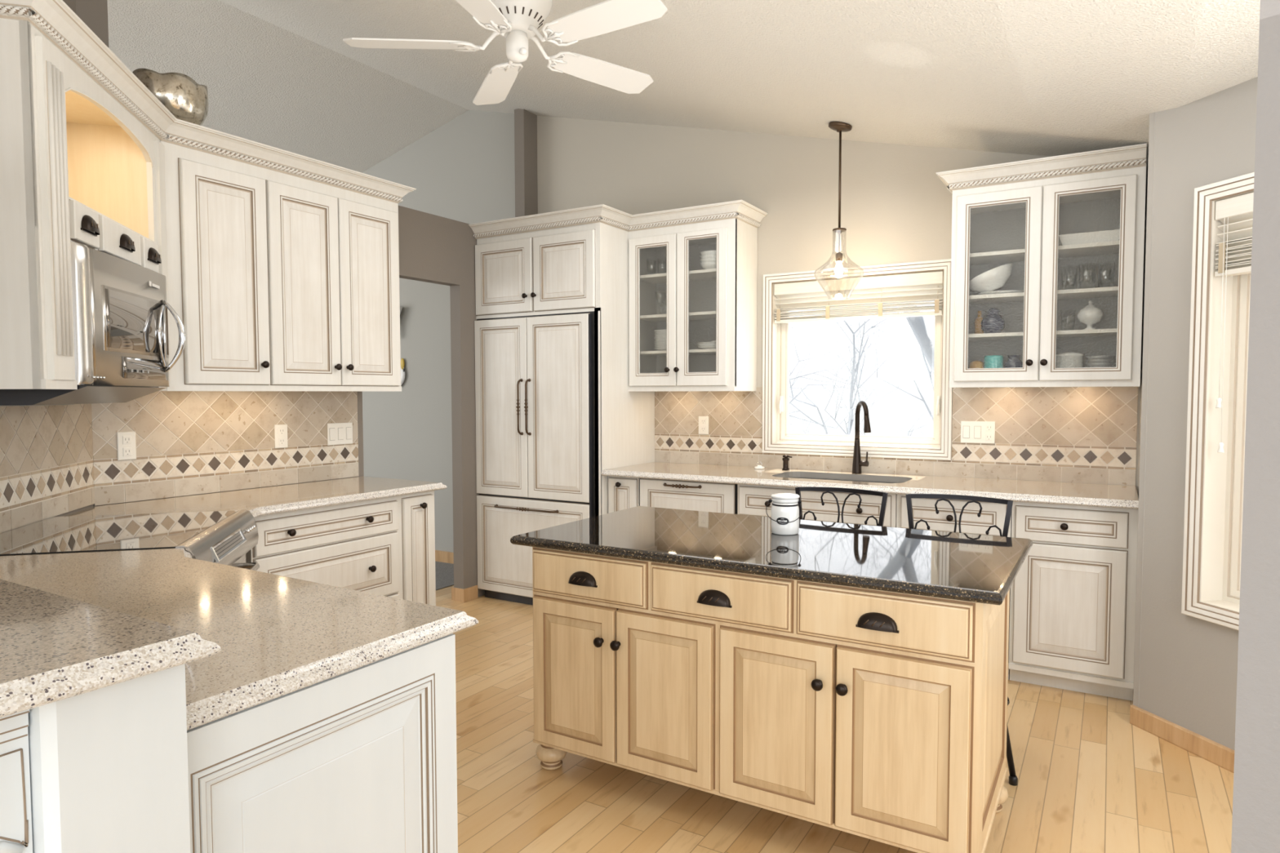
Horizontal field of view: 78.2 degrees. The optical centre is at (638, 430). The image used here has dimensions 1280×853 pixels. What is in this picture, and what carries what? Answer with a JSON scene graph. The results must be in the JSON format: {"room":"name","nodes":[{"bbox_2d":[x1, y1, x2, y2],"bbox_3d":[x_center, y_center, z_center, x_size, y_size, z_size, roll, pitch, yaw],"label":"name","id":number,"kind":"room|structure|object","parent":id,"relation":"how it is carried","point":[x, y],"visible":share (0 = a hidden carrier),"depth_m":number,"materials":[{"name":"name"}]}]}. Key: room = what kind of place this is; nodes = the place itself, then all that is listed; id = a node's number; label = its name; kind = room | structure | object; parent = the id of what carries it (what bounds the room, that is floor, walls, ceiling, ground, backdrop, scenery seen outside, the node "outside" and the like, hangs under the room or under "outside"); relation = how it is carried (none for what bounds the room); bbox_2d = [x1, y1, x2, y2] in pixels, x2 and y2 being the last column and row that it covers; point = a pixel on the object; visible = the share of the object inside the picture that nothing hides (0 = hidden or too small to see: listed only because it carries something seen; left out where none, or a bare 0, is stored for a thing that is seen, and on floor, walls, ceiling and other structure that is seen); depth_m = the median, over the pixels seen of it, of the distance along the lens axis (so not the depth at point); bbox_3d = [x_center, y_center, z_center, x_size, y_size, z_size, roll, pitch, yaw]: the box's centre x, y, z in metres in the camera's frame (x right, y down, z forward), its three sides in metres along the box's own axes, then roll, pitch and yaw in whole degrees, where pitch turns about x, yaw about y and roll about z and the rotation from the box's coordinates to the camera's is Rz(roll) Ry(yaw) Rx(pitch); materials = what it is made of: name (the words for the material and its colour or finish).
{"room":"kitchen","nodes":[
{"label":"kitchen","id":0,"kind":"room"},
{"bbox_2d":[0,0,93,533],"bbox_3d":[-2.036,-0.425,2.012,0.100,3.438,2.600,-1,3,-14],"label":"wall","id":1,"kind":"structure","parent":0,"point":[71,4],"depth_m":3.18,"materials":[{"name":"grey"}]},
{"bbox_2d":[0,403,94,533],"bbox_3d":[-2.030,0.105,2.243,0.008,0.507,2.197,-1,3,-14],"label":"backsplash","id":2,"kind":"structure","parent":1,"relation":"attached to","point":[46,468],"depth_m":2.90,"materials":[{"name":"tile"}]},
{"bbox_2d":[0,0,177,390],"bbox_3d":[-1.944,-0.689,2.675,0.405,1.102,1.185,-1,3,-14],"label":"upper cabinet","id":3,"kind":"object","parent":1,"relation":"attached to","point":[82,150],"visible":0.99,"depth_m":2.30,"materials":[{"name":"beige paint"}]},
{"bbox_2d":[0,241,186,406],"bbox_3d":[-1.921,-0.340,2.750,0.458,0.501,0.752,-1,3,-14],"label":"microwave","id":4,"kind":"object","parent":3,"relation":"attached to","point":[120,306],"visible":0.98,"depth_m":2.66,"materials":[{"name":"grey metal"}]},
{"bbox_2d":[27,663,190,852],"bbox_3d":[-1.280,0.808,1.399,1.450,1.029,0.165,2,3,31],"label":"wall","id":5,"kind":"structure","parent":0,"point":[108,765],"depth_m":1.00,"materials":[{"name":"white paint"}]},
{"bbox_2d":[0,709,32,852],"bbox_3d":[-0.847,0.624,0.843,0.082,0.608,0.321,2,3,31],"label":"cabinet","id":6,"kind":"object","parent":5,"relation":"attached to","point":[15,816],"visible":0.93,"depth_m":0.94,"materials":[{"name":"white paint"}]},
{"bbox_2d":[0,579,221,718],"bbox_3d":[-1.321,0.284,1.192,1.432,0.037,0.560,2,3,31],"label":"countertop","id":7,"kind":"structure","parent":5,"relation":"on","point":[54,647],"depth_m":1.01,"materials":[{"name":"beige stone"}]},
{"bbox_2d":[75,0,537,596],"bbox_3d":[-1.559,-0.548,4.601,0.088,3.440,3.025,2,3,31],"label":"wall","id":8,"kind":"structure","parent":0,"point":[433,249],"depth_m":5.21,"materials":[{"name":"brown"}]},
{"bbox_2d":[91,391,358,505],"bbox_3d":[-1.945,0.047,3.892,0.008,0.486,1.358,2,3,31],"label":"backsplash","id":9,"kind":"structure","parent":8,"relation":"attached to","point":[188,442],"depth_m":3.77,"materials":[{"name":"tile"}]},
{"bbox_2d":[116,431,136,460],"bbox_3d":[-2.220,0.068,3.419,0.008,0.122,0.075,2,3,31],"label":"wall outlet","id":10,"kind":"object","parent":9,"relation":"attached to","point":[126,441],"visible":1,"depth_m":3.41,"materials":[{"name":"white plastic"}]},
{"bbox_2d":[122,435,132,456],"bbox_3d":[-2.218,0.068,3.417,0.003,0.088,0.034,2,3,31],"label":"receptacle","id":11,"kind":"object","parent":10,"relation":"attached to","point":[126,440],"depth_m":3.42,"materials":[{"name":"white plastic"}]},
{"bbox_2d":[274,424,288,448],"bbox_3d":[-1.837,0.031,4.054,0.008,0.121,0.072,2,3,31],"label":"wall outlet","id":12,"kind":"object","parent":9,"relation":"attached to","point":[280,430],"visible":1,"depth_m":4.05,"materials":[{"name":"white plastic"}]},
{"bbox_2d":[278,427,284,444],"bbox_3d":[-1.835,0.031,4.053,0.003,0.088,0.034,2,3,31],"label":"receptacle","id":13,"kind":"object","parent":12,"relation":"attached to","point":[281,430],"depth_m":4.05,"materials":[{"name":"white plastic"}]},
{"bbox_2d":[327,422,352,445],"bbox_3d":[-1.650,0.019,4.364,0.010,0.120,0.164,2,3,31],"label":"light switch","id":14,"kind":"object","parent":9,"relation":"attached to","point":[338,433],"visible":1,"depth_m":4.36,"materials":[{"name":"white plastic"}]},
{"bbox_2d":[159,119,416,391],"bbox_3d":[-1.729,-0.743,3.840,0.393,1.104,1.363,2,3,31],"label":"upper cabinet","id":15,"kind":"object","parent":8,"relation":"attached to","point":[283,265],"visible":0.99,"depth_m":3.65,"materials":[{"name":"beige paint"}]},
{"bbox_2d":[132,68,208,125],"bbox_3d":[-2.010,-1.378,3.370,0.303,0.215,0.297,2,3,31],"label":"glass bowl","id":16,"kind":"object","parent":15,"relation":"on","point":[187,100],"visible":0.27,"depth_m":3.27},
{"bbox_2d":[451,585,477,602],"bbox_3d":[-1.171,1.097,5.317,0.112,0.085,0.136,2,3,31],"label":"baseboard","id":17,"kind":"structure","parent":8,"relation":"attached to","point":[458,594],"depth_m":5.27,"materials":[{"name":"brown wood"}]},
{"bbox_2d":[435,560,453,590],"bbox_3d":[-5.792,1.279,3.749,5.620,0.126,9.000,2,3,31],"label":"floor","id":18,"kind":"structure","parent":0,"point":[444,571],"depth_m":5.99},
{"bbox_2d":[106,0,1260,173],"bbox_3d":[-1.535,-1.887,1.586,15.000,1.802,8.350,2,3,31],"label":"ceiling","id":19,"kind":"structure","parent":0,"point":[1039,77],"depth_m":3.83,"materials":[{"name":"white paint"}]},
{"bbox_2d":[342,0,667,105],"bbox_3d":[-0.430,-1.605,2.980,1.200,0.388,1.247,2,3,31],"label":"ceiling fan","id":20,"kind":"object","parent":19,"relation":"hanging from","point":[518,21],"visible":1,"depth_m":2.95,"materials":[{"name":"white"}]},
{"bbox_2d":[813,121,864,298],"bbox_3d":[1.111,-1.211,4.342,0.270,0.961,0.270,2,3,31],"label":"pendant light","id":21,"kind":"object","parent":19,"relation":"hanging from","point":[839,126],"visible":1,"depth_m":4.33,"materials":[{"name":"brown metal"}]},
{"bbox_2d":[835,233,842,262],"bbox_3d":[1.111,-1.021,4.351,0.038,0.173,0.037,2,3,31],"label":"socket","id":22,"kind":"object","parent":21,"relation":"attached to","point":[838,255],"depth_m":4.34,"materials":[{"name":"white metal"}]},
{"bbox_2d":[361,110,1146,552],"bbox_3d":[-1.579,-0.721,6.464,9.950,3.610,0.163,2,3,31],"label":"wall","id":23,"kind":"structure","parent":0,"point":[895,208],"depth_m":5.36,"materials":[{"name":"beige paint"}]},
{"bbox_2d":[400,358,404,385],"bbox_3d":[-2.045,-0.481,6.646,0.236,0.250,0.025,2,3,31],"label":"wall plaque","id":24,"kind":"object","parent":23,"relation":"attached to","point":[402,363],"visible":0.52,"depth_m":6.59,"materials":[{"name":"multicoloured ceramic"}]},
{"bbox_2d":[435,550,453,564],"bbox_3d":[-3.353,0.990,7.510,5.910,0.089,0.017,2,3,31],"label":"baseboard","id":25,"kind":"structure","parent":23,"relation":"attached to","point":[440,556],"depth_m":6.44,"materials":[{"name":"brown wood"}]},
{"bbox_2d":[621,200,768,391],"bbox_3d":[0.350,-0.798,4.952,0.814,1.105,0.426,2,3,31],"label":"upper cabinet","id":26,"kind":"object","parent":23,"relation":"attached to","point":[693,270],"visible":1,"depth_m":4.83,"materials":[{"name":"beige paint"}]},
{"bbox_2d":[762,258,952,460],"bbox_3d":[1.306,-0.406,4.726,1.122,1.116,0.177,2,3,31],"label":"window","id":27,"kind":"structure","parent":23,"relation":"in","point":[777,438],"depth_m":4.72,"materials":[{"name":"beige wood"}]},
{"bbox_2d":[773,271,943,323],"bbox_3d":[1.288,-0.781,4.680,0.998,0.242,0.055,2,3,31],"label":"window blind","id":28,"kind":"object","parent":27,"relation":"attached to","point":[877,295],"visible":0.91,"depth_m":4.65,"materials":[{"name":"beige fabric"}]},
{"bbox_2d":[654,386,1137,485],"bbox_3d":[1.307,-0.005,4.663,2.783,0.506,0.008,2,3,31],"label":"backsplash","id":29,"kind":"structure","parent":23,"relation":"attached to","point":[1061,434],"depth_m":4.27,"materials":[{"name":"tile"}]},
{"bbox_2d":[698,416,708,434],"bbox_3d":[0.429,-0.033,5.180,0.073,0.120,0.008,2,3,31],"label":"wall outlet","id":30,"kind":"object","parent":29,"relation":"attached to","point":[703,420],"visible":1,"depth_m":5.18,"materials":[{"name":"white plastic"}]},
{"bbox_2d":[701,418,705,431],"bbox_3d":[0.428,-0.033,5.178,0.034,0.088,0.003,2,3,31],"label":"receptacle","id":31,"kind":"object","parent":30,"relation":"attached to","point":[703,420],"depth_m":5.18,"materials":[{"name":"white plastic"}]},
{"bbox_2d":[960,421,995,444],"bbox_3d":[1.862,0.011,4.318,0.174,0.121,0.010,2,3,31],"label":"light switch","id":32,"kind":"object","parent":29,"relation":"attached to","point":[971,432],"visible":1,"depth_m":4.31,"materials":[{"name":"white plastic"}]},
{"bbox_2d":[985,424,992,440],"bbox_3d":[1.911,0.013,4.287,0.034,0.088,0.003,2,3,31],"label":"receptacle","id":33,"kind":"object","parent":32,"relation":"attached to","point":[988,428],"depth_m":4.29,"materials":[{"name":"white plastic"}]},
{"bbox_2d":[935,143,1146,387],"bbox_3d":[2.007,-0.765,3.973,0.906,1.093,0.396,2,3,31],"label":"upper cabinet","id":34,"kind":"object","parent":23,"relation":"attached to","point":[1047,253],"visible":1,"depth_m":3.81,"materials":[{"name":"beige paint"}]},
{"bbox_2d":[435,585,1233,852],"bbox_3d":[0.634,1.451,-0.116,9.380,0.120,9.000,2,3,31],"label":"floor","id":35,"kind":"structure","parent":0,"point":[1091,780],"depth_m":2.73,"materials":[{"name":"brown wood"}]},
{"bbox_2d":[0,509,259,570],"bbox_3d":[-1.750,0.798,2.689,0.726,0.930,0.769,-1,3,-14],"label":"range","id":36,"kind":"object","parent":35,"relation":"on","point":[221,537],"visible":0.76,"depth_m":2.64,"materials":[{"name":"silver metal"}]},
{"bbox_2d":[0,510,238,555],"bbox_3d":[-1.791,0.348,2.658,0.643,0.022,0.765,-1,3,-14],"label":"cooktop","id":37,"kind":"object","parent":36,"relation":"in","point":[201,531],"depth_m":2.61,"materials":[{"name":"black glass"}]},
{"bbox_2d":[186,634,457,852],"bbox_3d":[-1.009,0.865,1.685,1.122,0.887,0.591,2,3,31],"label":"base cabinet","id":38,"kind":"object","parent":35,"relation":"on","point":[363,759],"visible":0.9,"depth_m":1.40,"materials":[{"name":"white paint"}]},
{"bbox_2d":[0,547,478,730],"bbox_3d":[-1.239,0.396,1.838,1.707,0.037,0.803,2,3,31],"label":"countertop","id":39,"kind":"structure","parent":38,"relation":"on","point":[277,636],"depth_m":1.65,"materials":[{"name":"beige stone"}]},
{"bbox_2d":[245,490,435,605],"bbox_3d":[-1.585,0.768,3.903,0.638,0.876,1.045,2,3,31],"label":"base cabinet","id":40,"kind":"object","parent":35,"relation":"on","point":[383,546],"visible":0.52,"depth_m":3.77,"materials":[{"name":"beige paint"}]},
{"bbox_2d":[63,476,447,517],"bbox_3d":[-1.682,0.324,3.615,0.744,0.037,1.665,2,3,31],"label":"countertop","id":41,"kind":"structure","parent":40,"relation":"on","point":[260,501],"depth_m":3.61,"materials":[{"name":"beige stone"}]},
{"bbox_2d":[474,311,599,604],"bbox_3d":[-0.518,0.194,5.324,0.986,1.885,0.716,2,3,31],"label":"refrigerator","id":42,"kind":"object","parent":35,"relation":"on","point":[535,414],"visible":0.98,"depth_m":5.07,"materials":[{"name":"beige paint"}]},
{"bbox_2d":[468,204,654,515],"bbox_3d":[-0.474,-0.114,5.302,1.068,2.502,0.734,2,3,31],"label":"tall cabinet","id":43,"kind":"object","parent":35,"relation":"on","point":[575,260],"visible":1,"depth_m":4.96,"materials":[{"name":"beige paint"}]},
{"bbox_2d":[608,475,639,513],"bbox_3d":[0.047,0.709,5.083,0.221,0.876,0.638,2,3,31],"label":"base cabinet","id":44,"kind":"object","parent":35,"relation":"on","point":[624,493],"visible":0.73,"depth_m":4.82,"materials":[{"name":"beige paint"}]},
{"bbox_2d":[640,478,737,514],"bbox_3d":[0.416,0.720,4.851,0.640,0.874,0.646,2,3,31],"label":"dishwasher","id":45,"kind":"object","parent":35,"relation":"on","point":[714,497],"visible":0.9,"depth_m":4.58,"materials":[{"name":"beige paint"}]},
{"bbox_2d":[532,546,1009,852],"bbox_3d":[0.412,0.841,2.740,1.550,0.830,0.690,2,3,31],"label":"kitchen island","id":46,"kind":"object","parent":35,"relation":"on","point":[880,716],"visible":1,"depth_m":2.38,"materials":[{"name":"brown wood"}]},
{"bbox_2d":[510,506,1032,604],"bbox_3d":[0.469,0.402,2.841,1.644,0.034,0.904,2,3,31],"label":"island countertop","id":47,"kind":"structure","parent":46,"relation":"on","point":[962,566],"depth_m":2.62,"materials":[{"name":"black stone"}]},
{"bbox_2d":[765,493,801,535],"bbox_3d":[0.544,0.307,2.910,0.124,0.148,0.117,2,3,31],"label":"jar","id":48,"kind":"object","parent":47,"relation":"on","point":[784,511],"visible":1,"depth_m":2.87,"materials":[{"name":"white ceramic"}]},
{"bbox_2d":[737,477,897,527],"bbox_3d":[1.073,0.736,4.465,0.871,0.876,0.640,2,3,31],"label":"base cabinet","id":49,"kind":"object","parent":35,"relation":"on","point":[752,500],"visible":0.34,"depth_m":4.17,"materials":[{"name":"beige paint"}]},
{"bbox_2d":[600,462,1138,509],"bbox_3d":[1.135,0.280,4.389,2.782,0.037,0.660,2,3,31],"label":"countertop","id":50,"kind":"structure","parent":49,"relation":"on","point":[1122,496],"depth_m":4.14,"materials":[{"name":"grey stone"}]},
{"bbox_2d":[754,461,764,469],"bbox_3d":[0.752,0.216,4.878,0.064,0.045,0.063,2,3,31],"label":"stopper","id":51,"kind":"object","parent":50,"relation":"on","point":[758,467],"visible":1,"depth_m":4.86,"materials":[{"name":"white ceramic"}]},
{"bbox_2d":[782,454,791,470],"bbox_3d":[0.912,0.196,4.796,0.072,0.092,0.044,2,4,40],"label":"soap dispenser","id":52,"kind":"object","parent":50,"relation":"on","point":[785,460],"visible":1,"depth_m":4.79,"materials":[{"name":"brown metal"}]},
{"bbox_2d":[808,478,887,483],"bbox_3d":[1.133,0.378,4.402,0.714,0.158,0.349,2,3,31],"label":"sink","id":53,"kind":"object","parent":50,"relation":"in","point":[808,478],"visible":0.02,"depth_m":4.54,"materials":[{"name":"grey metal"}]},
{"bbox_2d":[852,400,871,473],"bbox_3d":[1.302,0.042,4.525,0.082,0.424,0.189,-1,3,-11],"label":"faucet","id":54,"kind":"object","parent":50,"relation":"on","point":[857,463],"visible":1,"depth_m":4.57,"materials":[{"name":"brown metal"}]},
{"bbox_2d":[795,486,888,526],"bbox_3d":[0.792,0.746,3.326,0.554,0.965,0.437,2,3,31],"label":"bar stool","id":55,"kind":"object","parent":35,"relation":"on","point":[798,489],"visible":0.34,"depth_m":3.47,"materials":[{"name":"black metal"}]},
{"bbox_2d":[896,493,1012,679],"bbox_3d":[1.675,0.752,4.103,0.527,0.876,0.640,2,3,31],"label":"base cabinet","id":56,"kind":"object","parent":35,"relation":"on","point":[992,513],"visible":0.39,"depth_m":3.83,"materials":[{"name":"beige paint"}]},
{"bbox_2d":[906,493,1017,786],"bbox_3d":[1.208,0.757,3.076,0.554,0.965,0.437,2,3,31],"label":"bar stool","id":57,"kind":"object","parent":35,"relation":"on","point":[1013,780],"visible":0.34,"depth_m":3.19,"materials":[{"name":"black metal"}]},
{"bbox_2d":[1008,501,1138,701],"bbox_3d":[2.120,0.764,3.837,0.503,0.876,0.638,2,3,31],"label":"base cabinet","id":58,"kind":"object","parent":35,"relation":"on","point":[1073,593],"visible":0.98,"depth_m":3.58,"materials":[{"name":"beige paint"}]},
{"bbox_2d":[1133,111,1155,706],"bbox_3d":[2.370,-0.048,3.589,0.120,2.520,0.945,2,3,31],"label":"wall","id":59,"kind":"structure","parent":0,"point":[1155,112],"depth_m":3.27,"materials":[{"name":"grey paint"}]},
{"bbox_2d":[1133,76,1257,750],"bbox_3d":[2.335,0.003,2.510,0.160,2.520,1.550,-1,3,-14],"label":"wall","id":60,"kind":"structure","parent":0,"point":[1188,668],"depth_m":3.09,"materials":[{"name":"grey paint"}]},
{"bbox_2d":[1129,704,1234,773],"bbox_3d":[2.252,1.223,2.546,0.016,0.078,1.550,-1,3,-14],"label":"baseboard","id":61,"kind":"structure","parent":60,"relation":"attached to","point":[1222,756],"depth_m":3.06,"materials":[{"name":"brown wood"}]},
{"bbox_2d":[1181,172,1254,630],"bbox_3d":[2.326,-0.080,2.527,0.197,1.627,1.055,-1,3,-14],"label":"window","id":62,"kind":"structure","parent":60,"relation":"in","point":[1215,481],"depth_m":2.97,"materials":[{"name":"beige wood"}]},
{"bbox_2d":[1214,191,1253,453],"bbox_3d":[2.278,-0.364,2.502,0.064,0.932,0.927,-1,3,-14],"label":"window blind","id":63,"kind":"object","parent":62,"relation":"attached to","point":[1236,213],"visible":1,"depth_m":2.87,"materials":[{"name":"beige plastic"}]},
{"bbox_2d":[1231,0,1279,852],"bbox_3d":[1.792,0.112,0.526,0.140,2.490,2.200,-3,4,-45],"label":"wall","id":64,"kind":"structure","parent":0,"point":[1255,821],"depth_m":1.24,"materials":[{"name":"grey paint"}]},
{"label":"outside","id":65,"kind":"structure","parent":0,"visible":0},
{"bbox_3d":[21.755,1.016,33.643,90.000,0.100,69.400,2,3,31],"label":"ground","id":66,"kind":"structure","parent":65,"visible":0},
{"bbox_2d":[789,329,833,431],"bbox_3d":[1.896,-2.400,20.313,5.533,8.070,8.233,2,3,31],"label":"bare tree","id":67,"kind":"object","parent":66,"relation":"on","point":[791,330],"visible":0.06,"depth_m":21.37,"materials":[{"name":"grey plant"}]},
{"bbox_2d":[789,309,906,434],"bbox_3d":[1.897,-0.380,13.140,4.691,4.697,3.071,2,3,35],"label":"bare tree","id":68,"kind":"object","parent":66,"relation":"on","point":[790,387],"visible":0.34,"depth_m":12.72,"materials":[{"name":"grey plant"}]},
{"bbox_2d":[789,302,933,435],"bbox_3d":[3.008,-1.023,12.344,3.985,6.066,4.088,0,3,12],"label":"bare tree","id":69,"kind":"object","parent":66,"relation":"on","point":[850,425],"visible":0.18,"depth_m":12.27,"materials":[{"name":"grey plant"}]},
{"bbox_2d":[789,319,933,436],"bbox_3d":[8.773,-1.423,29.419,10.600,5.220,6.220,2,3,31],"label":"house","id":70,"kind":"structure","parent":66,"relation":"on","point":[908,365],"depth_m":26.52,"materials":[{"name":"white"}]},
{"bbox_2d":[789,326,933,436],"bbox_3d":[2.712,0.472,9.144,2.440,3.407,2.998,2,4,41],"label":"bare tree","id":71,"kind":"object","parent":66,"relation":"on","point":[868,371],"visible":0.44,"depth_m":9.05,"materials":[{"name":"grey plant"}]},
{"bbox_2d":[846,305,934,435],"bbox_3d":[5.468,-1.159,13.894,3.430,6.177,6.211,0,3,8],"label":"bare tree","id":72,"kind":"object","parent":66,"relation":"on","point":[924,358],"visible":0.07,"depth_m":14.57,"materials":[{"name":"grey plant"}]},
{"bbox_2d":[902,306,934,373],"bbox_3d":[2.915,-3.392,10.973,10.429,11.033,5.977,0,3,-6],"label":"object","id":73,"kind":"object","parent":66,"relation":"on","point":[920,328],"visible":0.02,"depth_m":10.57,"materials":[{"name":"grey plant"}]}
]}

